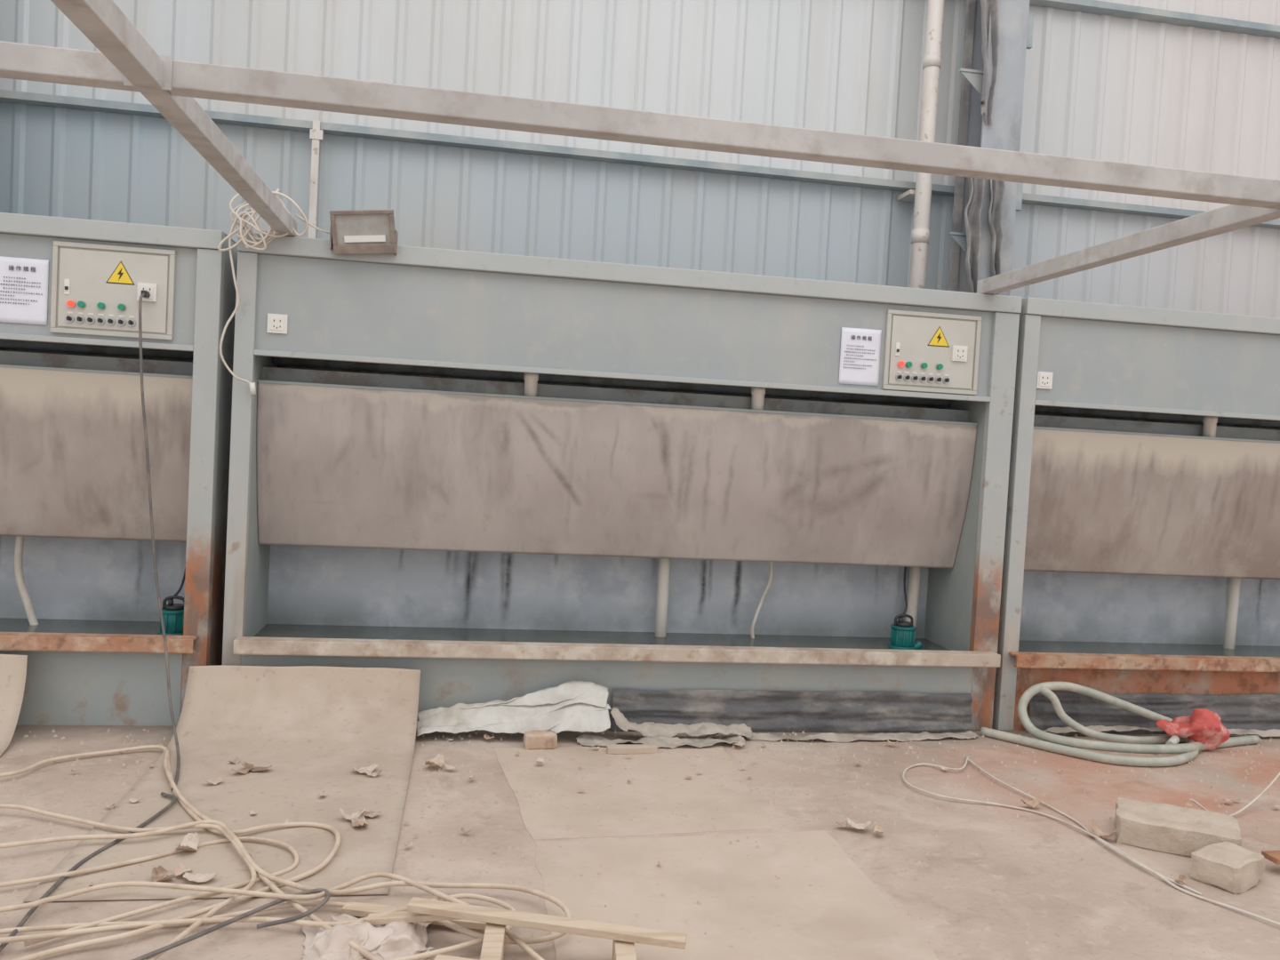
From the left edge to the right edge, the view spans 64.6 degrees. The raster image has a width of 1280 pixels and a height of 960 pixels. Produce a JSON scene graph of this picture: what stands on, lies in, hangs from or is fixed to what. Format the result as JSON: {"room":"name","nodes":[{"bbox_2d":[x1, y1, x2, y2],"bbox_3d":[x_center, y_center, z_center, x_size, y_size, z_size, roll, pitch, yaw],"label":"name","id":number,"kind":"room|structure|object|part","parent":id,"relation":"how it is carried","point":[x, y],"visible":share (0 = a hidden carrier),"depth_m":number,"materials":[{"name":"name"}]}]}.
{"room":"factory workshop","nodes":[
{"label":"factory workshop","id":0,"kind":"room"},
{"bbox_2d":[0,0,1279,318],"bbox_3d":[0.809,-2.179,7.106,20.011,7.150,0.020,3,2,-10],"label":"wall","id":1,"kind":"structure","parent":0,"point":[1101,87],"depth_m":7.01,"materials":[{"name":"grey metal"}]},
{"bbox_2d":[308,120,323,238],"bbox_3d":[-2.102,-1.772,6.527,0.080,1.070,0.045,3,2,-10],"label":"pipe","id":2,"kind":"object","parent":1,"relation":"attached to","point":[316,134],"depth_m":6.50,"materials":[{"name":"white plastic"}]},
{"bbox_2d":[896,0,944,288],"bbox_3d":[1.962,-2.193,7.107,0.160,7.000,0.331,3,2,-10],"label":"drain pipe","id":3,"kind":"object","parent":1,"relation":"attached to","point":[921,196],"visible":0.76,"depth_m":6.96,"materials":[{"name":"white plastic"}]},
{"bbox_2d":[1029,0,1279,38],"bbox_3d":[0.889,-3.574,6.994,19.800,0.046,0.100,3,2,-10],"label":"beam","id":4,"kind":"structure","parent":1,"relation":"attached to","point":[1092,6],"depth_m":7.47,"materials":[{"name":"metal"}]},
{"bbox_2d":[0,725,1279,959],"bbox_3d":[1.491,1.553,1.970,20.000,0.150,11.100,3,2,-10],"label":"floor","id":5,"kind":"structure","parent":0,"point":[963,904],"depth_m":3.80,"materials":[{"name":"concrete"}]},
{"bbox_2d":[0,654,27,756],"bbox_3d":[-3.325,0.951,4.341,1.240,0.358,0.402,3,2,-10],"label":"sheet","id":6,"kind":"object","parent":5,"relation":"on","point":[12,667],"visible":1,"depth_m":4.55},
{"bbox_2d":[0,792,176,951],"bbox_3d":[-1.739,1.246,3.107,0.126,0.025,1.624,3,2,-6],"label":"power cable","id":7,"kind":"object","parent":5,"relation":"on","point":[61,879],"visible":0.84,"depth_m":3.28,"materials":[{"name":"black rubber"}]},
{"bbox_2d":[0,212,238,726],"bbox_3d":[-4.049,-0.102,4.744,4.010,2.360,0.712,3,2,-10],"label":"booth","id":8,"kind":"object","parent":5,"relation":"on","point":[78,596],"visible":0.92,"depth_m":4.85,"materials":[{"name":"paint"}]},
{"bbox_2d":[0,256,48,325],"bbox_3d":[-2.847,-0.872,4.662,0.220,0.300,0.007,3,2,-10],"label":"notice sheet","id":9,"kind":"object","parent":8,"relation":"attached to","point":[23,281],"visible":1,"depth_m":4.67,"materials":[{"name":"paper"}]},
{"bbox_2d":[0,276,40,304],"bbox_3d":[-2.846,-0.871,4.660,0.180,0.124,0.001,3,2,-10],"label":"print","id":10,"kind":"object","parent":9,"relation":"attached to","point":[13,290],"depth_m":4.66,"materials":[{"name":"black"}]},
{"bbox_3d":[-4.107,0.874,4.816,3.970,0.400,0.600,3,2,-10],"label":"tank","id":11,"kind":"part","parent":8,"relation":"part of","materials":[{"name":"metal"}]},
{"bbox_3d":[-4.136,0.461,5.104,3.984,1.200,0.006,3,2,-10],"label":"tank","id":12,"kind":"part","parent":8,"relation":"part of","materials":[{"name":"grey metal"}]},
{"bbox_3d":[-4.045,-0.179,4.682,3.806,0.821,0.178,3,2,-10],"label":"curtain panel","id":13,"kind":"part","parent":8,"relation":"part of","materials":[{"name":"brown metal"}]},
{"bbox_3d":[-3.975,-0.945,4.484,3.810,0.470,0.010,3,2,-10],"label":"header panel","id":14,"kind":"part","parent":8,"relation":"part of","materials":[{"name":"paint"}]},
{"bbox_3d":[-3.949,-1.224,4.462,4.010,0.088,0.060,3,2,-10],"label":"rail","id":15,"kind":"part","parent":8,"relation":"part of","materials":[{"name":"grey metal"}]},
{"bbox_2d":[49,240,175,340],"bbox_3d":[-2.454,-0.880,4.713,0.530,0.420,0.042,3,2,-10],"label":"control box","id":16,"kind":"object","parent":8,"relation":"attached to","point":[96,289],"visible":1,"depth_m":4.71,"materials":[{"name":"metal"}]},
{"bbox_2d":[64,279,70,294],"bbox_3d":[-2.649,-0.895,4.678,0.022,0.070,0.012,3,2,-10],"label":"switch","id":17,"kind":"object","parent":16,"relation":"attached to","point":[67,282],"depth_m":4.68,"materials":[{"name":"white plastic"}]},
{"bbox_2d":[66,299,75,307],"bbox_3d":[-2.631,-0.816,4.682,0.036,0.036,0.018,3,2,-10],"label":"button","id":18,"kind":"object","parent":16,"relation":"on","point":[70,303],"depth_m":4.68,"materials":[{"name":"red plastic"}]},
{"bbox_2d":[136,282,157,302],"bbox_3d":[-2.305,-0.878,4.734,0.082,0.082,0.016,3,2,-10],"label":"socket","id":19,"kind":"object","parent":16,"relation":"attached to","point":[151,287],"depth_m":4.73,"materials":[{"name":"white plastic"}]},
{"bbox_2d":[138,290,180,791],"bbox_3d":[-2.028,0.168,4.362,0.134,2.036,1.055,1,3,-37],"label":"power cable","id":20,"kind":"object","parent":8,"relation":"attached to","point":[144,293],"visible":0.98,"depth_m":4.66,"materials":[{"name":"black plastic"}]},
{"bbox_2d":[157,568,185,635],"bbox_3d":[-2.323,0.447,5.105,0.179,0.781,0.251,2,2,-25],"label":"pump","id":21,"kind":"object","parent":8,"relation":"on","point":[172,613],"visible":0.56,"depth_m":5.02,"materials":[{"name":"teal plastic"}]},
{"bbox_3d":[-2.323,0.611,5.059,0.089,0.068,0.089,5,3,35],"label":"handle","id":22,"kind":"part","parent":21,"relation":"part of","materials":[{"name":"black plastic"}]},
{"bbox_2d":[23,665,420,902],"bbox_3d":[-1.452,1.085,3.968,1.060,0.318,1.762,3,2,-10],"label":"sheet","id":23,"kind":"object","parent":5,"relation":"on","point":[313,724],"visible":0.91,"depth_m":4.12,"materials":[{"name":"beige cardboard"}]},
{"bbox_2d":[0,744,571,959],"bbox_3d":[-1.592,1.224,3.473,2.593,0.058,2.110,3,2,-10],"label":"floor cables","id":24,"kind":"object","parent":5,"relation":"on","point":[217,827],"visible":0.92,"depth_m":3.08,"materials":[{"name":"beige rubber"}]},
{"bbox_2d":[131,888,330,959],"bbox_3d":[-1.127,1.257,2.831,0.142,0.025,0.619,4,3,33],"label":"power cable","id":25,"kind":"object","parent":24,"relation":"on","point":[325,900],"visible":0.98,"depth_m":2.89,"materials":[{"name":"grey rubber"}]},
{"bbox_2d":[289,911,438,959],"bbox_3d":[-0.780,1.284,2.876,0.405,0.073,0.324,3,2,-10],"label":"crumpled plastic bag","id":26,"kind":"object","parent":5,"relation":"on","point":[390,940],"visible":0.84,"depth_m":2.83,"materials":[{"name":"white plastic"}]},
{"bbox_2d":[416,680,613,735],"bbox_3d":[-0.603,1.109,4.923,0.963,0.222,0.241,3,2,-10],"label":"film","id":27,"kind":"object","parent":5,"relation":"on","point":[564,709],"visible":1,"depth_m":4.94,"materials":[{"name":"white plastic"}]},
{"bbox_2d":[221,232,1022,730],"bbox_3d":[-0.030,0.088,5.420,4.010,2.360,0.712,3,2,-10],"label":"booth","id":28,"kind":"object","parent":5,"relation":"on","point":[494,477],"visible":0.97,"depth_m":5.29,"materials":[{"name":"paint"}]},
{"bbox_2d":[266,313,287,334],"bbox_3d":[-1.737,-0.749,4.850,0.090,0.090,0.016,3,2,-10],"label":"outlet","id":29,"kind":"object","parent":28,"relation":"attached to","point":[276,323],"visible":1,"depth_m":4.84,"materials":[{"name":"white plastic"}]},
{"bbox_2d":[295,209,398,255],"bbox_3d":[-1.404,-1.188,4.840,0.477,0.236,0.161,3,2,-10],"label":"floodlight","id":30,"kind":"object","parent":28,"relation":"attached to","point":[356,231],"visible":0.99,"depth_m":4.81,"materials":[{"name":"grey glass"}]},
{"bbox_3d":[-1.314,-1.191,4.809,0.263,0.159,0.037,3,2,-10],"label":"glass","id":31,"kind":"part","parent":30,"relation":"part of","materials":[{"name":"grey glass"}]},
{"bbox_3d":[-0.117,0.651,5.780,3.984,1.200,0.006,3,2,-10],"label":"tank","id":32,"kind":"part","parent":28,"relation":"part of","materials":[{"name":"grey metal"}]},
{"bbox_3d":[-0.088,1.064,5.491,3.970,0.400,0.600,3,2,-10],"label":"tank","id":33,"kind":"part","parent":28,"relation":"part of","materials":[{"name":"metal"}]},
{"bbox_3d":[-0.040,0.010,5.354,3.776,0.821,0.177,3,2,-10],"label":"curtain panel","id":34,"kind":"part","parent":28,"relation":"part of","materials":[{"name":"metal"}]},
{"bbox_3d":[0.029,-0.756,5.156,3.780,0.470,0.010,3,2,-10],"label":"header panel","id":35,"kind":"part","parent":28,"relation":"part of","materials":[{"name":"paint"}]},
{"bbox_3d":[0.071,-1.035,5.137,4.010,0.088,0.060,3,2,-10],"label":"rail","id":36,"kind":"part","parent":28,"relation":"part of","materials":[{"name":"grey metal"}]},
{"bbox_2d":[838,327,881,385],"bbox_3d":[1.161,-0.650,5.337,0.220,0.295,0.007,3,2,-10],"label":"notice sheet","id":37,"kind":"object","parent":28,"relation":"attached to","point":[860,355],"visible":1,"depth_m":5.34,"materials":[{"name":"paper"}]},
{"bbox_2d":[843,344,875,369],"bbox_3d":[1.161,-0.647,5.335,0.180,0.124,0.001,3,2,-10],"label":"print","id":38,"kind":"object","parent":37,"relation":"attached to","point":[855,356],"depth_m":5.34,"materials":[{"name":"black"}]},
{"bbox_2d":[888,567,922,649],"bbox_3d":[1.498,0.677,5.762,0.182,0.681,0.235,2,2,-19],"label":"pump","id":39,"kind":"object","parent":28,"relation":"on","point":[902,633],"visible":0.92,"depth_m":5.69,"materials":[{"name":"teal plastic"}]},
{"bbox_3d":[1.491,0.790,5.720,0.089,0.068,0.089,5,3,35],"label":"handle","id":40,"kind":"part","parent":39,"relation":"part of","materials":[{"name":"black plastic"}]},
{"bbox_2d":[882,309,981,395],"bbox_3d":[1.560,-0.678,5.388,0.530,0.420,0.042,3,2,-10],"label":"control box","id":41,"kind":"object","parent":28,"relation":"attached to","point":[924,351],"visible":1,"depth_m":5.39,"materials":[{"name":"metal"}]},
{"bbox_2d":[895,342,900,355],"bbox_3d":[1.364,-0.692,5.353,0.022,0.070,0.012,3,2,-10],"label":"switch","id":42,"kind":"object","parent":41,"relation":"attached to","point":[897,344],"depth_m":5.36,"materials":[{"name":"white plastic"}]},
{"bbox_2d":[897,360,904,367],"bbox_3d":[1.382,-0.613,5.357,0.036,0.036,0.018,3,2,-10],"label":"lamp","id":43,"kind":"object","parent":41,"relation":"on","point":[900,364],"depth_m":5.35,"materials":[{"name":"red plastic"}]},
{"bbox_2d":[951,344,967,361],"bbox_3d":[1.708,-0.676,5.409,0.082,0.082,0.016,3,2,-10],"label":"socket","id":44,"kind":"object","parent":41,"relation":"attached to","point":[959,353],"depth_m":5.40,"materials":[{"name":"white plastic"}]},
{"bbox_2d":[495,744,775,840],"bbox_3d":[-0.051,1.308,4.340,1.109,0.002,1.168,3,2,-10],"label":"board","id":45,"kind":"object","parent":5,"relation":"on","point":[648,789],"visible":0.96,"depth_m":4.25,"materials":[{"name":"beige wood"}]},
{"bbox_2d":[523,729,558,750],"bbox_3d":[-0.471,1.231,4.794,0.155,0.078,0.074,2,2,-15],"label":"brick piece","id":46,"kind":"object","parent":45,"relation":"on","point":[546,739],"visible":1,"depth_m":4.77,"materials":[{"name":"beige brick"}]},
{"bbox_2d":[606,744,658,754],"bbox_3d":[-0.036,1.275,4.798,0.244,0.036,0.063,3,2,-12],"label":"brick piece","id":47,"kind":"object","parent":45,"relation":"on","point":[615,748],"visible":1,"depth_m":4.78,"materials":[{"name":"beige brick"}]},
{"bbox_2d":[577,734,747,748],"bbox_3d":[0.120,1.276,4.947,0.854,0.033,0.150,3,2,-10],"label":"wrapper","id":48,"kind":"object","parent":45,"relation":"on","point":[700,741],"visible":0.99,"depth_m":4.93,"materials":[{"name":"plastic"}]},
{"bbox_2d":[0,0,1279,294],"bbox_3d":[0.878,0.171,2.982,11.080,2.470,4.700,3,2,-10],"label":"frame","id":49,"kind":"object","parent":5,"relation":"on","point":[125,60],"visible":0.86,"depth_m":3.03,"materials":[{"name":"metal"}]},
{"bbox_2d":[217,188,308,394],"bbox_3d":[-1.779,-0.884,4.756,0.400,0.964,0.106,3,2,-10],"label":"cable coil","id":50,"kind":"object","parent":49,"relation":"hanging from","point":[269,236],"visible":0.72,"depth_m":4.72,"materials":[{"name":"white plastic"}]},
{"bbox_2d":[0,728,1279,943],"bbox_3d":[0.837,1.367,3.823,7.710,0.016,2.908,3,2,-10],"label":"crumbs","id":51,"kind":"object","parent":5,"relation":"on","point":[496,802],"visible":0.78,"depth_m":4.46,"materials":[{"name":"concrete"}]},
{"bbox_2d":[71,733,1279,886],"bbox_3d":[0.317,1.299,4.171,5.176,0.056,1.882,3,2,-12],"label":"paper scraps","id":52,"kind":"object","parent":5,"relation":"on","point":[190,842],"visible":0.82,"depth_m":3.89,"materials":[{"name":"beige paper"}]},
{"bbox_2d":[612,706,752,738],"bbox_3d":[0.219,1.216,5.054,0.729,0.122,0.151,3,2,-10],"label":"wrapper","id":53,"kind":"object","parent":5,"relation":"on","point":[658,729],"visible":1,"depth_m":5.04,"materials":[{"name":"plastic"}]},
{"bbox_2d":[534,829,942,959],"bbox_3d":[0.325,1.381,2.898,1.146,0.002,1.944,3,2,-10],"label":"board","id":54,"kind":"object","parent":5,"relation":"on","point":[745,913],"visible":0.94,"depth_m":3.30,"materials":[{"name":"beige wood"}]},
{"bbox_2d":[341,896,687,959],"bbox_3d":[-0.401,1.285,2.702,1.159,0.121,0.561,4,2,18],"label":"pallet","id":55,"kind":"object","parent":54,"relation":"on","point":[494,921],"visible":0.98,"depth_m":2.84,"materials":[{"name":"beige wood"}]},
{"bbox_2d":[611,688,972,733],"bbox_3d":[0.825,1.210,5.304,1.960,0.215,0.041,3,2,-10],"label":"plastic film","id":56,"kind":"object","parent":5,"relation":"on","point":[858,711],"visible":0.9,"depth_m":5.31,"materials":[{"name":"grey plastic"}]},
{"bbox_2d":[747,729,978,742],"bbox_3d":[1.159,1.320,5.226,1.302,0.034,0.113,3,2,-10],"label":"wrapper","id":57,"kind":"object","parent":5,"relation":"on","point":[764,735],"visible":0.97,"depth_m":5.22,"materials":[{"name":"plastic"}]},
{"bbox_2d":[957,0,1029,295],"bbox_3d":[2.420,-2.166,7.028,0.280,7.000,0.300,3,2,-10],"label":"h-section","id":58,"kind":"object","parent":5,"relation":"on","point":[1007,101],"visible":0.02,"depth_m":6.88,"materials":[{"name":"metal"}]},
{"bbox_2d":[947,0,975,291],"bbox_3d":[2.317,-3.326,7.090,0.050,4.700,0.040,3,2,-10],"label":"rainwater angle","id":59,"kind":"object","parent":58,"relation":"attached to","point":[970,14],"visible":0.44,"depth_m":7.11,"materials":[{"name":"grey metal"}]},
{"bbox_2d":[964,176,984,293],"bbox_3d":[2.239,-1.653,6.858,0.154,1.134,0.110,3,2,-10],"label":"film","id":60,"kind":"object","parent":58,"relation":"attached to","point":[974,185],"visible":0.66,"depth_m":6.85,"materials":[{"name":"grey plastic"}]},
{"bbox_2d":[948,182,1023,254],"bbox_3d":[2.364,-1.805,6.933,0.495,0.561,0.036,3,2,-6],"label":"bracket","id":61,"kind":"object","parent":58,"relation":"attached to","point":[961,238],"visible":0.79,"depth_m":6.93,"materials":[{"name":"metal"}]},
{"bbox_2d":[980,0,999,126],"bbox_3d":[2.336,-3.523,6.788,0.225,2.285,0.128,3,2,-10],"label":"film","id":62,"kind":"object","parent":58,"relation":"attached to","point":[995,9],"visible":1,"depth_m":6.80,"materials":[{"name":"grey plastic"}]},
{"bbox_2d":[986,179,1004,295],"bbox_3d":[2.391,-1.645,6.868,0.141,0.855,0.113,3,2,-10],"label":"plastic film","id":63,"kind":"object","parent":58,"relation":"attached to","point":[996,206],"depth_m":6.85,"materials":[{"name":"grey plastic"}]},
{"bbox_2d":[959,13,1034,94],"bbox_3d":[2.422,-2.903,6.892,0.495,0.561,0.036,3,2,-6],"label":"bracket","id":64,"kind":"object","parent":58,"relation":"attached to","point":[974,76],"visible":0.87,"depth_m":6.89,"materials":[{"name":"metal"}]},
{"bbox_2d":[902,754,1279,926],"bbox_3d":[2.115,1.164,4.523,1.651,0.502,2.129,5,3,36],"label":"cord","id":65,"kind":"object","parent":5,"relation":"on","point":[1166,879],"visible":0.98,"depth_m":4.21,"materials":[{"name":"beige rubber"}]},
{"bbox_2d":[980,681,1260,767],"bbox_3d":[2.641,1.266,5.289,1.574,0.304,0.558,3,2,-10],"label":"coil","id":66,"kind":"object","parent":5,"relation":"on","point":[1063,745],"visible":0.95,"depth_m":5.30,"materials":[{"name":"grey plastic"}]},
{"bbox_2d":[1155,708,1231,750],"bbox_3d":[2.909,1.319,5.358,0.381,0.214,0.212,3,2,-10],"label":"plastic bag","id":67,"kind":"object","parent":66,"relation":"on","point":[1206,728],"visible":0.91,"depth_m":5.31,"materials":[{"name":"red plastic"}]},
{"bbox_3d":[2.773,1.365,5.269,0.084,0.062,0.044,1,3,-43],"label":"spout","id":68,"kind":"part","parent":67,"relation":"part of","materials":[{"name":"white plastic"}]},
{"bbox_2d":[992,297,1279,730],"bbox_3d":[3.955,0.276,6.089,4.010,2.360,0.712,3,2,-10],"label":"booth","id":69,"kind":"object","parent":5,"relation":"on","point":[1141,552],"visible":0.88,"depth_m":5.76,"materials":[{"name":"paint"}]},
{"bbox_2d":[1036,371,1053,389],"bbox_3d":[2.202,-0.543,5.513,0.090,0.090,0.016,3,2,-10],"label":"outlet","id":70,"kind":"object","parent":69,"relation":"attached to","point":[1044,379],"visible":1,"depth_m":5.51,"materials":[{"name":"white plastic"}]},
{"bbox_3d":[3.897,1.252,6.161,3.970,0.400,0.600,3,2,-10],"label":"tank","id":71,"kind":"part","parent":69,"relation":"part of","materials":[{"name":"grey metal"}]},
{"bbox_3d":[3.868,0.839,6.449,3.984,1.200,0.006,3,2,-10],"label":"tank","id":72,"kind":"part","parent":69,"relation":"part of","materials":[{"name":"grey metal"}]},
{"bbox_3d":[4.056,-0.847,5.807,4.010,0.088,0.060,3,2,-10],"label":"rail","id":73,"kind":"part","parent":69,"relation":"part of","materials":[{"name":"grey metal"}]},
{"bbox_3d":[3.944,0.198,6.024,3.776,0.821,0.178,3,2,-10],"label":"curtain panel","id":74,"kind":"part","parent":69,"relation":"part of","materials":[{"name":"brown metal"}]},
{"bbox_3d":[4.014,-0.568,5.826,3.780,0.470,0.010,3,2,-10],"label":"header panel","id":75,"kind":"part","parent":69,"relation":"part of","materials":[{"name":"paint"}]},
{"bbox_2d":[1029,691,1279,734],"bbox_3d":[3.948,1.352,5.830,3.700,0.226,0.041,3,2,-10],"label":"plastic film","id":76,"kind":"object","parent":5,"relation":"on","point":[1253,712],"visible":0.62,"depth_m":5.65,"materials":[{"name":"grey plastic"}]},
{"bbox_2d":[1043,726,1279,738],"bbox_3d":[3.341,1.407,5.653,2.347,0.058,0.070,3,2,-10],"label":"wrapper","id":77,"kind":"object","parent":5,"relation":"on","point":[1272,733],"visible":0.61,"depth_m":5.54,"materials":[{"name":"plastic"}]},
{"bbox_2d":[1114,796,1242,855],"bbox_3d":[2.121,1.379,4.004,0.443,0.116,0.300,4,2,24],"label":"concrete block","id":78,"kind":"object","parent":5,"relation":"on","point":[1161,828],"visible":0.85,"depth_m":3.93,"materials":[{"name":"beige concrete"}]},
{"bbox_2d":[1188,840,1263,893],"bbox_3d":[2.136,1.397,3.674,0.252,0.106,0.180,2,3,-34],"label":"concrete block","id":79,"kind":"object","parent":5,"relation":"on","point":[1225,865],"visible":1,"depth_m":3.61,"materials":[{"name":"beige concrete"}]},
{"bbox_2d":[1261,850,1279,864],"bbox_3d":[2.719,1.419,3.822,0.780,0.022,0.080,3,2,-10],"label":"timber offcut","id":80,"kind":"object","parent":5,"relation":"on","point":[1274,856],"visible":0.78,"depth_m":3.76,"materials":[{"name":"orange wood"}]},
{"bbox_2d":[0,89,1279,228],"bbox_3d":[0.812,-2.147,7.046,19.800,0.046,0.100,3,2,-10],"label":"beam","id":81,"kind":"structure","parent":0,"point":[5,96],"depth_m":6.79,"materials":[{"name":"grey metal"}]}
]}

